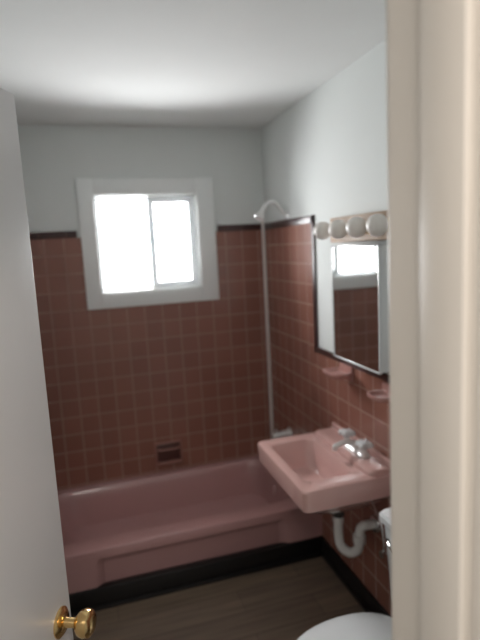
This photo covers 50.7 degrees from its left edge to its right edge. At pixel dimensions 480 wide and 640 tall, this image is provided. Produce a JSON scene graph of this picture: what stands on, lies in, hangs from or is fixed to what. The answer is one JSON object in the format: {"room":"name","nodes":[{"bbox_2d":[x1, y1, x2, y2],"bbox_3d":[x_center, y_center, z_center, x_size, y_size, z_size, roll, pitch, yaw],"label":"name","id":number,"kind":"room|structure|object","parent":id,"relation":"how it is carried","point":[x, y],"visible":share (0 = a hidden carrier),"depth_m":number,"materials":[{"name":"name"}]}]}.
{"room":"bathroom","nodes":[
{"label":"bathroom","id":0,"kind":"room"},
{"bbox_2d":[17,125,263,237],"bbox_3d":[-0.574,0.060,3.228,1.794,2.440,0.160,-5,9,-16],"label":"wall","id":1,"kind":"structure","parent":0,"point":[53,157],"depth_m":2.99,"materials":[{"name":"paint"}]},
{"bbox_2d":[75,177,218,309],"bbox_3d":[-0.560,-0.480,3.141,0.810,0.760,0.162,-5,9,-16],"label":"window","id":2,"kind":"structure","parent":1,"relation":"in","point":[196,192],"depth_m":3.10,"materials":[{"name":"paint"}]},
{"bbox_2d":[29,224,270,489],"bbox_3d":[-0.541,0.222,3.169,1.554,1.572,0.012,-5,9,-16],"label":"wall tile","id":3,"kind":"structure","parent":1,"relation":"attached to","point":[121,382],"depth_m":3.19,"materials":[{"name":"tile"}]},
{"bbox_2d":[154,439,182,465],"bbox_3d":[-0.455,0.857,3.250,0.180,0.155,0.045,-5,9,-16],"label":"soap dish","id":4,"kind":"object","parent":1,"relation":"attached to","point":[167,452],"visible":1,"depth_m":3.25,"materials":[{"name":"ceramic"}]},
{"bbox_2d":[261,221,272,438],"bbox_3d":[0.186,0.126,3.370,0.019,1.570,0.015,-5,9,-16],"label":"pipe","id":5,"kind":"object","parent":1,"relation":"attached to","point":[262,222],"depth_m":3.35,"materials":[{"name":"silver metal"}]},
{"bbox_2d":[0,0,385,128],"bbox_3d":[-0.068,-0.880,0.658,3.200,0.100,5.103,-5,9,-16],"label":"ceiling","id":6,"kind":"structure","parent":0,"point":[233,64],"depth_m":1.92,"materials":[{"name":"paint"}]},
{"bbox_2d":[72,556,364,639],"bbox_3d":[0.062,1.631,1.021,3.200,0.100,5.103,-5,9,-16],"label":"floor","id":7,"kind":"structure","parent":0,"point":[284,602],"depth_m":2.42,"materials":[{"name":"wood"}]},
{"bbox_2d":[57,455,322,593],"bbox_3d":[-0.384,1.174,2.941,1.534,0.300,0.748,-5,9,-16],"label":"bathtub","id":8,"kind":"object","parent":7,"relation":"on","point":[127,527],"visible":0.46,"depth_m":2.98,"materials":[{"name":"pink ceramic"}]},
{"bbox_2d":[69,536,323,616],"bbox_3d":[-0.271,1.316,2.600,1.532,0.105,0.060,-5,9,-16],"label":"baseboard","id":9,"kind":"structure","parent":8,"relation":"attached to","point":[114,593],"depth_m":2.60,"materials":[{"name":"black tile"}]},
{"bbox_2d":[297,508,391,639],"bbox_3d":[0.461,1.096,1.611,0.649,0.748,0.494,-5,9,-16],"label":"toilet","id":10,"kind":"object","parent":7,"relation":"on","point":[363,625],"visible":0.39,"depth_m":1.70,"materials":[{"name":"white ceramic"}]},
{"bbox_2d":[260,39,391,616],"bbox_3d":[0.628,0.155,2.134,0.132,2.440,2.641,-5,9,-16],"label":"wall","id":11,"kind":"structure","parent":0,"point":[324,157],"depth_m":2.53,"materials":[{"name":"tile"}]},
{"bbox_2d":[254,200,288,220],"bbox_3d":[0.178,-0.622,2.879,0.204,0.120,0.060,-6,9,-19],"label":"shower head","id":12,"kind":"object","parent":11,"relation":"attached to","point":[259,216],"visible":1,"depth_m":2.87},
{"bbox_2d":[271,427,291,438],"bbox_3d":[0.255,0.711,3.142,0.122,0.078,0.076,-5,9,-16],"label":"tub spout","id":13,"kind":"object","parent":11,"relation":"attached to","point":[285,433],"visible":0.71,"depth_m":3.12,"materials":[{"name":"silver metal"}]},
{"bbox_2d":[257,422,390,513],"bbox_3d":[0.360,0.680,2.256,0.413,0.245,0.565,-5,9,-16],"label":"sink","id":14,"kind":"object","parent":11,"relation":"attached to","point":[320,479],"depth_m":2.13,"materials":[{"name":"pink ceramic"}]},
{"bbox_2d":[332,428,373,459],"bbox_3d":[0.470,0.544,2.223,0.145,0.077,0.213,-5,9,-16],"label":"faucet","id":15,"kind":"object","parent":14,"relation":"on","point":[359,448],"visible":1,"depth_m":2.20,"materials":[{"name":"silver metal"}]},
{"bbox_2d":[322,362,352,381],"bbox_3d":[0.451,0.246,2.352,0.105,0.070,0.140,-5,9,-16],"label":"soap holder","id":16,"kind":"object","parent":11,"relation":"attached to","point":[344,371],"depth_m":2.34,"materials":[{"name":"pink ceramic"}]},
{"bbox_2d":[314,210,387,242],"bbox_3d":[0.468,-0.374,2.056,0.146,0.110,0.560,-5,9,-16],"label":"vanity light","id":17,"kind":"object","parent":11,"relation":"attached to","point":[373,226],"visible":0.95,"depth_m":2.00,"materials":[{"name":"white glass"}]},
{"bbox_2d":[332,512,379,557],"bbox_3d":[0.517,0.928,2.258,0.206,0.281,0.084,-2,8,9],"label":"trap","id":18,"kind":"object","parent":11,"relation":"attached to","point":[359,536],"visible":0.97,"depth_m":2.25,"materials":[{"name":"plastic"}]},
{"bbox_2d":[322,538,390,616],"bbox_3d":[0.727,1.366,1.913,0.028,0.100,1.869,-5,9,-16],"label":"baseboard","id":19,"kind":"structure","parent":11,"relation":"attached to","point":[362,595],"depth_m":2.49,"materials":[{"name":"black tile"}]},
{"bbox_2d":[331,244,388,374],"bbox_3d":[0.513,-0.062,2.089,0.099,0.495,0.380,-5,9,-16],"label":"mirror","id":20,"kind":"object","parent":11,"relation":"attached to","point":[359,273],"visible":0.95,"depth_m":2.02,"materials":[{"name":"silver mirror"}]},
{"bbox_2d":[367,382,389,402],"bbox_3d":[0.562,0.298,2.013,0.095,0.070,0.110,-5,9,-16],"label":"toothbrush holder","id":21,"kind":"object","parent":11,"relation":"attached to","point":[381,396],"visible":0.69,"depth_m":2.02,"materials":[{"name":"pink ceramic"}]},
{"bbox_2d":[372,505,386,558],"bbox_3d":[0.595,0.875,2.139,0.064,0.229,0.148,-5,9,-16],"label":"supply valve","id":22,"kind":"object","parent":11,"relation":"attached to","point":[382,553],"visible":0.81,"depth_m":2.09,"materials":[{"name":"silver metal"}]},
{"bbox_3d":[0.088,0.413,0.542,3.000,2.440,0.128,-5,9,-16],"label":"wall","id":23,"kind":"structure","parent":0,"visible":0},
{"bbox_2d":[0,88,96,639],"bbox_3d":[-0.453,0.605,0.806,0.187,2.018,0.691,-2,8,7],"label":"door","id":24,"kind":"structure","parent":23,"relation":"in","point":[34,594],"depth_m":0.99,"materials":[{"name":"paint"}]},
{"bbox_2d":[386,0,479,639],"bbox_3d":[-0.120,0.595,0.500,0.865,2.115,0.162,-5,9,-16],"label":"door frame","id":25,"kind":"structure","parent":23,"relation":"attached to","point":[433,46],"depth_m":0.50,"materials":[{"name":"beige paint"}]}
]}

